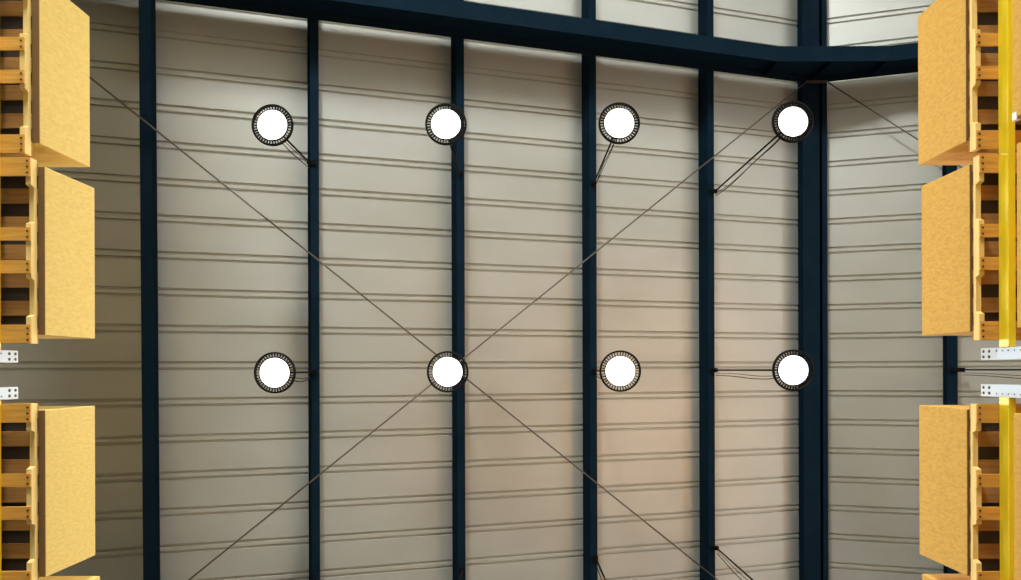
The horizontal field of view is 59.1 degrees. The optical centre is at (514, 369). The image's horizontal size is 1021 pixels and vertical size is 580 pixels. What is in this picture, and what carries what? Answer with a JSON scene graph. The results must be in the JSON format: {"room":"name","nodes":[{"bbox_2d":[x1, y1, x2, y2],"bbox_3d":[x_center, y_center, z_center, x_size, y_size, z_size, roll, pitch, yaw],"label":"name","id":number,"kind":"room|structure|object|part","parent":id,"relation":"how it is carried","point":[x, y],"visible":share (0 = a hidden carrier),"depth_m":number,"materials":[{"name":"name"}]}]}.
{"room":"warehouse","nodes":[
{"label":"warehouse","id":0,"kind":"room"},
{"bbox_2d":[0,0,1020,579],"bbox_3d":[2.252,0.493,13.052,30.514,6.740,29.000,0,-90,0],"label":"ceiling","id":1,"kind":"structure","parent":0,"point":[233,286],"depth_m":14.32,"materials":[{"name":"white metal"}]},
{"bbox_2d":[451,0,465,579],"bbox_3d":[-0.876,0.503,13.951,0.217,0.320,28.960,0,-90,0],"label":"beam","id":2,"kind":"structure","parent":1,"relation":"attached to","point":[457,44],"depth_m":13.82,"materials":[{"name":"metal"}]},
{"bbox_2d":[425,103,466,178],"bbox_3d":[-0.846,-3.010,12.405,0.508,2.811,0.508,0,-90,0],"label":"lamp","id":3,"kind":"object","parent":2,"relation":"hanging from","point":[445,123],"visible":1,"depth_m":11.01,"materials":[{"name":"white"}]},
{"bbox_3d":[-0.847,-2.928,12.450,0.037,2.622,0.082,0,-90,0],"label":"power cord","id":4,"kind":"part","parent":3,"relation":"part of","materials":[{"name":"black plastic"}]},
{"bbox_3d":[-0.846,-3.010,12.501,0.023,2.621,0.023,-23,-90,0],"label":"hanging rod","id":5,"kind":"part","parent":3,"relation":"part of","materials":[{"name":"black metal"}]},
{"bbox_2d":[427,351,467,392],"bbox_3d":[-0.825,0.022,12.405,0.508,2.811,0.508,0,-90,0],"label":"lamp","id":6,"kind":"object","parent":2,"relation":"hanging from","point":[447,371],"visible":1,"depth_m":11.00,"materials":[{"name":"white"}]},
{"bbox_2d":[459,567,464,579],"bbox_3d":[-0.804,3.053,12.405,0.508,2.811,0.508,0,-90,0],"label":"lamp","id":7,"kind":"object","parent":2,"relation":"hanging from","point":[462,569],"visible":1,"depth_m":13.66,"materials":[{"name":"black metal"}]},
{"bbox_2d":[581,0,597,579],"bbox_3d":[1.223,0.496,14.718,0.217,0.320,28.960,0,-90,0],"label":"beam","id":8,"kind":"structure","parent":1,"relation":"attached to","point":[588,7],"depth_m":14.59,"materials":[{"name":"metal"}]},
{"bbox_2d":[592,556,605,579],"bbox_3d":[1.311,3.042,12.789,0.508,3.578,0.508,0,-90,0],"label":"lamp","id":9,"kind":"object","parent":8,"relation":"hanging from","point":[594,558],"visible":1,"depth_m":14.10,"materials":[{"name":"black metal"}]},
{"bbox_3d":[1.311,3.042,12.884,0.023,3.388,0.023,-23,-90,0],"label":"hanging rod","id":10,"kind":"part","parent":9,"relation":"part of","materials":[{"name":"black metal"}]},
{"bbox_2d":[591,102,639,187],"bbox_3d":[1.277,-3.023,12.789,0.508,3.578,0.508,0,-90,0],"label":"lamp","id":11,"kind":"object","parent":8,"relation":"hanging from","point":[619,123],"visible":1,"depth_m":11.01,"materials":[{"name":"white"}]},
{"bbox_3d":[1.277,-3.023,12.884,0.023,3.388,0.023,22,-90,0],"label":"hanging rod","id":12,"kind":"part","parent":11,"relation":"part of","materials":[{"name":"black metal"}]},
{"bbox_3d":[1.275,-2.946,12.834,0.030,3.389,0.069,22,-90,0],"label":"power cord","id":13,"kind":"part","parent":11,"relation":"part of","materials":[{"name":"black plastic"}]},
{"bbox_2d":[592,350,640,391],"bbox_3d":[1.290,0.013,12.789,0.508,3.578,0.508,0,-90,0],"label":"lamp","id":14,"kind":"object","parent":8,"relation":"hanging from","point":[620,371],"visible":1,"depth_m":11.00,"materials":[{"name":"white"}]},
{"bbox_2d":[698,0,714,579],"bbox_3d":[3.300,0.490,15.477,0.217,0.320,28.960,0,-90,0],"label":"beam","id":15,"kind":"structure","parent":1,"relation":"attached to","point":[705,7],"depth_m":15.36,"materials":[{"name":"metal"}]},
{"bbox_2d":[710,546,752,579],"bbox_3d":[3.430,3.031,13.168,0.508,4.337,0.508,0,-90,0],"label":"lamp","id":16,"kind":"object","parent":15,"relation":"hanging from","point":[711,547],"visible":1,"depth_m":14.42,"materials":[{"name":"black metal"}]},
{"bbox_3d":[3.430,3.122,13.213,0.029,4.147,0.100,11,-90,0],"label":"power cord","id":17,"kind":"part","parent":16,"relation":"part of","materials":[{"name":"black plastic"}]},
{"bbox_2d":[709,101,813,195],"bbox_3d":[3.405,-3.041,13.168,0.508,4.337,0.508,0,-90,0],"label":"lamp","id":18,"kind":"object","parent":15,"relation":"hanging from","point":[792,121],"visible":1,"depth_m":11.01,"materials":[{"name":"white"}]},
{"bbox_3d":[3.402,-2.962,13.213,0.036,4.148,0.076,0,-90,0],"label":"power cord","id":19,"kind":"part","parent":18,"relation":"part of","materials":[{"name":"black plastic"}]},
{"bbox_3d":[3.405,-3.041,13.263,0.023,4.147,0.023,-23,-90,0],"label":"hanging rod","id":20,"kind":"part","parent":18,"relation":"part of","materials":[{"name":"black metal"}]},
{"bbox_2d":[710,349,813,390],"bbox_3d":[3.409,0.002,13.168,0.508,4.337,0.508,0,-90,0],"label":"lamp","id":21,"kind":"object","parent":15,"relation":"hanging from","point":[793,370],"visible":1,"depth_m":11.01,"materials":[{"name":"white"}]},
{"bbox_3d":[3.409,0.002,13.263,0.023,4.147,0.023,-23,-90,0],"label":"hanging rod","id":22,"kind":"part","parent":21,"relation":"part of","materials":[{"name":"black metal"}]},
{"bbox_3d":[3.404,0.087,13.213,0.026,4.147,0.090,15,-90,0],"label":"power cord","id":23,"kind":"part","parent":21,"relation":"part of","materials":[{"name":"black plastic"}]},
{"bbox_2d":[797,0,820,579],"bbox_3d":[5.287,0.484,16.192,0.300,0.343,28.960,0,-90,0],"label":"beam","id":24,"kind":"structure","parent":1,"relation":"attached to","point":[808,163],"depth_m":16.02,"materials":[{"name":"metal"}]},
{"bbox_2d":[819,0,827,579],"bbox_3d":[5.527,0.484,16.149,0.090,0.258,28.960,0,-90,0],"label":"beam","id":25,"kind":"structure","parent":1,"relation":"attached to","point":[822,3],"depth_m":16.02,"materials":[{"name":"metal"}]},
{"bbox_3d":[2.266,5.221,12.292,30.460,7.504,0.295,0,-90,0],"label":"rafter","id":26,"kind":"object","parent":1,"relation":"attached to","visible":0},
{"bbox_2d":[90,77,717,579],"bbox_3d":[-0.551,0.253,13.101,15.040,5.689,0.022,40,-90,0],"label":"rod","id":27,"kind":"object","parent":26,"relation":"attached to","point":[91,78],"visible":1,"depth_m":12.31,"materials":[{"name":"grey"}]},
{"bbox_3d":[2.251,0.493,-0.600,30.500,0.200,29.000,0,-90,0],"label":"floor","id":28,"kind":"structure","parent":0,"visible":0},
{"bbox_2d":[0,387,17,579],"bbox_3d":[-4.094,1.599,3.000,1.080,7.000,2.954,0,-90,0],"label":"rack","id":29,"kind":"object","parent":28,"relation":"on","point":[5,392],"visible":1,"depth_m":6.28,"materials":[{"name":"white metal"}]},
{"bbox_3d":[-3.631,0.165,3.000,0.085,7.000,0.086,0,-90,0],"label":"upright post","id":30,"kind":"part","parent":29,"relation":"part of","materials":[{"name":"white metal"}]},
{"bbox_2d":[1,403,38,579],"bbox_3d":[-3.884,0.881,6.294,1.050,0.116,1.290,0,-90,0],"label":"wooden pallet","id":31,"kind":"object","parent":29,"relation":"on","point":[19,433],"visible":1,"depth_m":6.33,"materials":[{"name":"brown wood"}]},
{"bbox_2d":[37,406,94,576],"bbox_3d":[-3.803,0.874,6.730,0.980,0.755,1.180,0,-90,0],"label":"cardboard box","id":32,"kind":"object","parent":31,"relation":"on","point":[66,448],"visible":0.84,"depth_m":6.63,"materials":[{"name":"brown cardboard"}]},
{"bbox_3d":[-3.803,0.874,6.353,0.974,0.002,1.174,0,-90,0],"label":"board","id":33,"kind":"part","parent":32,"relation":"part of","materials":[{"name":"brown"}]},
{"bbox_3d":[-3.848,2.236,6.294,1.050,0.115,1.290,0,-90,0],"label":"wooden pallet","id":34,"kind":"object","parent":29,"relation":"on","visible":0},
{"bbox_2d":[39,576,99,579],"bbox_3d":[-3.763,2.221,6.730,0.980,0.755,1.190,0,-90,0],"label":"cardboard box","id":35,"kind":"object","parent":34,"relation":"on","point":[47,577],"visible":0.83,"depth_m":7.05,"materials":[{"name":"brown cardboard"}]},
{"bbox_2d":[0,235,17,362],"bbox_3d":[-4.104,-1.526,3.000,1.080,7.000,2.952,0,-90,0],"label":"rack","id":36,"kind":"object","parent":28,"relation":"on","point":[6,356],"visible":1,"depth_m":6.32,"materials":[{"name":"white metal"}]},
{"bbox_3d":[-3.632,-0.096,3.000,0.085,7.000,0.086,0,-90,0],"label":"upright post","id":37,"kind":"part","parent":36,"relation":"part of","materials":[{"name":"white metal"}]},
{"bbox_2d":[0,0,31,156],"bbox_3d":[-3.931,-2.148,6.294,1.050,0.116,1.290,0,-90,0],"label":"wooden pallet","id":38,"kind":"object","parent":36,"relation":"on","point":[15,15],"visible":1,"depth_m":6.33,"materials":[{"name":"brown wood"}]},
{"bbox_2d":[30,0,89,166],"bbox_3d":[-3.845,-2.194,6.730,0.980,0.755,1.190,0,-90,0],"label":"cardboard box","id":39,"kind":"object","parent":38,"relation":"on","point":[60,47],"visible":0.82,"depth_m":6.67,"materials":[{"name":"brown"}]},
{"bbox_3d":[-3.845,-2.194,6.353,0.974,0.002,1.184,0,-90,0],"label":"board","id":40,"kind":"part","parent":39,"relation":"part of","materials":[{"name":"brown cardboard"}]},
{"bbox_2d":[0,157,38,343],"bbox_3d":[-3.888,-0.829,6.294,1.050,0.116,1.290,0,-90,0],"label":"wooden pallet","id":41,"kind":"object","parent":36,"relation":"on","point":[18,175],"visible":1,"depth_m":6.33,"materials":[{"name":"brown wood"}]},
{"bbox_2d":[37,167,94,338],"bbox_3d":[-3.807,-0.840,6.730,0.980,0.755,1.189,0,-90,0],"label":"cardboard box","id":42,"kind":"object","parent":41,"relation":"on","point":[65,206],"visible":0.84,"depth_m":6.64,"materials":[{"name":"brown cardboard"}]},
{"bbox_3d":[-3.807,-0.840,6.353,0.974,0.002,1.183,0,-90,0],"label":"board","id":43,"kind":"part","parent":42,"relation":"part of","materials":[{"name":"brown"}]},
{"bbox_2d":[981,0,1020,359],"bbox_3d":[3.871,-1.547,3.000,1.080,7.000,2.952,0,-90,0],"label":"rack","id":44,"kind":"object","parent":28,"relation":"on","point":[1007,350],"visible":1,"depth_m":6.14,"materials":[{"name":"yellow metal"}]},
{"bbox_2d":[968,0,1020,152],"bbox_3d":[3.725,-2.179,6.294,1.050,0.116,1.290,0,-90,0],"label":"wooden pallet","id":45,"kind":"object","parent":44,"relation":"on","point":[983,27],"visible":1,"depth_m":6.32,"materials":[{"name":"brown wood"}]},
{"bbox_2d":[918,0,1016,164],"bbox_3d":[3.671,-2.206,6.730,0.980,0.755,1.180,0,-90,0],"label":"cardboard box","id":46,"kind":"object","parent":45,"relation":"on","point":[943,27],"visible":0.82,"depth_m":6.70,"materials":[{"name":"brown cardboard"}]},
{"bbox_3d":[3.671,-2.206,6.353,0.974,0.002,1.174,0,-90,0],"label":"board","id":47,"kind":"part","parent":46,"relation":"part of","materials":[{"name":"brown cardboard"}]},
{"bbox_2d":[972,154,1020,340],"bbox_3d":[3.751,-0.854,6.294,1.050,0.116,1.290,0,-90,0],"label":"wooden pallet","id":48,"kind":"object","parent":44,"relation":"on","point":[985,167],"visible":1,"depth_m":6.32,"materials":[{"name":"brown wood"}]},
{"bbox_2d":[922,164,973,335],"bbox_3d":[3.700,-0.863,6.730,0.980,0.755,1.182,0,-90,0],"label":"cardboard box","id":49,"kind":"object","parent":48,"relation":"on","point":[947,203],"visible":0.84,"depth_m":6.67,"materials":[{"name":"brown cardboard"}]},
{"bbox_3d":[3.700,-0.863,6.353,0.974,0.002,1.176,0,-90,0],"label":"board","id":50,"kind":"part","parent":49,"relation":"part of","materials":[{"name":"brown cardboard"}]},
{"bbox_3d":[3.408,-0.114,3.000,0.085,7.000,0.086,0,-90,0],"label":"upright post","id":51,"kind":"part","parent":44,"relation":"part of","materials":[{"name":"white metal"}]},
{"bbox_3d":[3.725,-2.179,4.969,1.050,0.115,1.290,0,-90,0],"label":"wooden pallet","id":52,"kind":"object","parent":44,"relation":"on","visible":0},
{"bbox_2d":[1013,0,1020,117],"bbox_3d":[3.678,-2.206,5.405,0.968,0.755,1.180,0,-90,0],"label":"cardboard box","id":53,"kind":"object","parent":52,"relation":"on","point":[1016,3],"visible":1,"depth_m":5.72,"materials":[{"name":"brown cardboard"}]},
{"bbox_2d":[1012,111,1020,120],"bbox_3d":[3.211,-1.623,5.757,0.035,0.050,0.050,0,-90,0],"label":"protector","id":54,"kind":"object","parent":53,"relation":"attached to","point":[1014,115],"visible":1,"depth_m":5.75,"materials":[{"name":"white"}]},
{"bbox_3d":[3.750,-0.854,4.969,1.050,0.115,1.290,0,-90,0],"label":"wooden pallet","id":55,"kind":"object","parent":44,"relation":"on","visible":0},
{"bbox_2d":[1017,142,1020,327],"bbox_3d":[3.705,-0.863,5.405,0.968,0.755,1.182,0,-90,0],"label":"cardboard box","id":56,"kind":"object","parent":55,"relation":"on","point":[1018,144],"visible":1,"depth_m":5.75,"materials":[{"name":"brown cardboard"}]},
{"bbox_2d":[981,384,1020,579],"bbox_3d":[3.881,1.577,3.000,1.080,7.000,2.956,0,-90,0],"label":"rack","id":57,"kind":"object","parent":28,"relation":"on","point":[1007,394],"visible":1,"depth_m":6.15,"materials":[{"name":"yellow metal"}]},
{"bbox_2d":[969,404,1020,579],"bbox_3d":[3.731,0.881,6.294,1.050,0.116,1.290,0,-90,0],"label":"wooden pallet","id":58,"kind":"object","parent":57,"relation":"on","point":[984,464],"visible":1,"depth_m":6.32,"materials":[{"name":"brown wood"}]},
{"bbox_2d":[919,405,970,575],"bbox_3d":[3.681,0.864,6.730,0.980,0.755,1.178,0,-90,0],"label":"cardboard box","id":59,"kind":"object","parent":58,"relation":"on","point":[944,449],"visible":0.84,"depth_m":6.67,"materials":[{"name":"brown"}]},
{"bbox_3d":[3.681,0.864,6.353,0.974,0.002,1.172,0,-90,0],"label":"board","id":60,"kind":"part","parent":59,"relation":"part of","materials":[{"name":"brown cardboard"}]},
{"bbox_3d":[3.409,0.144,3.000,0.085,7.000,0.086,0,-90,0],"label":"upright post","id":61,"kind":"part","parent":57,"relation":"part of","materials":[{"name":"white metal"}]},
{"bbox_3d":[3.754,2.226,6.294,1.050,0.115,1.290,0,-90,0],"label":"wooden pallet","id":62,"kind":"object","parent":57,"relation":"on","visible":0},
{"bbox_2d":[922,574,969,579],"bbox_3d":[3.703,2.201,6.730,0.980,0.755,1.190,0,-90,0],"label":"cardboard box","id":63,"kind":"object","parent":62,"relation":"on","point":[924,576],"visible":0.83,"depth_m":7.00,"materials":[{"name":"brown cardboard"}]},
{"bbox_3d":[3.731,0.881,4.969,1.050,0.115,1.290,0,-90,0],"label":"wooden pallet","id":64,"kind":"object","parent":57,"relation":"on","visible":0},
{"bbox_2d":[1014,413,1020,579],"bbox_3d":[3.687,0.864,5.405,0.968,0.755,1.178,0,-90,0],"label":"cardboard box","id":65,"kind":"object","parent":64,"relation":"on","point":[1017,416],"visible":1,"depth_m":5.74,"materials":[{"name":"brown"}]},
{"bbox_3d":[-13.098,0.539,4.580,0.200,10.159,29.000,0,-90,0],"label":"wall","id":66,"kind":"structure","parent":0,"visible":0},
{"bbox_2d":[166,0,917,82],"bbox_3d":[2.235,-5.199,12.292,30.460,7.504,0.295,0,-90,0],"label":"rafter","id":67,"kind":"object","parent":66,"relation":"attached to","point":[447,18],"visible":1,"depth_m":14.07,"materials":[{"name":"blue paint"}]},
{"bbox_2d":[139,0,159,579],"bbox_3d":[-4.830,0.515,11.935,0.566,1.312,28.960,0,-90,0],"label":"beam","id":68,"kind":"structure","parent":67,"relation":"attached to","point":[150,490],"depth_m":11.31,"materials":[{"name":"metal"}]},
{"bbox_2d":[307,19,319,579],"bbox_3d":[-2.947,0.509,13.194,0.217,0.320,28.960,0,-90,0],"label":"beam","id":69,"kind":"structure","parent":67,"relation":"on","point":[312,25],"depth_m":13.06,"materials":[{"name":"metal"}]},
{"bbox_2d":[251,104,316,168],"bbox_3d":[-2.972,-3.000,12.027,0.508,2.054,0.508,0,-90,0],"label":"lamp","id":70,"kind":"object","parent":69,"relation":"hanging from","point":[272,125],"visible":1,"depth_m":11.01,"materials":[{"name":"white"}]},
{"bbox_3d":[-2.968,-2.910,12.072,0.025,1.865,0.098,-13,-90,0],"label":"power cord","id":71,"kind":"part","parent":70,"relation":"part of","materials":[{"name":"black plastic"}]},
{"bbox_3d":[-2.972,-3.000,12.122,0.023,1.864,0.023,-23,-90,0],"label":"hanging rod","id":72,"kind":"part","parent":70,"relation":"part of","materials":[{"name":"black metal"}]},
{"bbox_2d":[254,352,316,392],"bbox_3d":[-2.943,0.033,12.027,0.508,2.054,0.508,0,-90,0],"label":"lamp","id":73,"kind":"object","parent":69,"relation":"hanging from","point":[274,371],"visible":1,"depth_m":11.01,"materials":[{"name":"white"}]},
{"bbox_2d":[188,82,805,579],"bbox_3d":[-0.643,-0.251,13.087,15.102,5.716,0.022,-40,-90,0],"label":"rod","id":74,"kind":"object","parent":67,"relation":"attached to","point":[416,396],"visible":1,"depth_m":13.19,"materials":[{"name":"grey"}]},
{"bbox_3d":[5.315,-5.081,15.866,0.360,0.040,0.040,0,-90,0],"label":"gusset plate","id":75,"kind":"part","parent":67,"relation":"part of","materials":[{"name":"blue"}]},
{"bbox_2d":[828,82,962,167],"bbox_3d":[11.024,-0.513,13.900,14.282,4.023,0.022,40,-90,0],"label":"rod","id":76,"kind":"object","parent":67,"relation":"attached to","point":[828,82],"visible":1,"depth_m":15.63,"materials":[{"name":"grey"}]},
{"bbox_2d":[942,165,957,573],"bbox_3d":[7.455,0.478,15.413,0.231,0.327,28.960,0,-90,0],"label":"beam","id":77,"kind":"structure","parent":67,"relation":"on","point":[950,343],"depth_m":15.28,"materials":[{"name":"metal"}]},
{"bbox_2d":[951,368,1020,378],"bbox_3d":[7.573,-0.003,13.134,0.508,4.268,0.508,0,-90,0],"label":"lamp","id":78,"kind":"object","parent":77,"relation":"hanging from","point":[952,369],"visible":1,"depth_m":14.48,"materials":[{"name":"black"}]},
{"bbox_3d":[7.573,-0.003,13.229,0.023,4.078,0.023,22,-90,0],"label":"hanging rod","id":79,"kind":"part","parent":78,"relation":"part of","materials":[{"name":"black metal"}]},
{"bbox_3d":[7.569,0.089,13.179,0.024,4.078,0.102,12,-90,0],"label":"power cord","id":80,"kind":"part","parent":78,"relation":"part of","materials":[{"name":"black plastic"}]}
]}

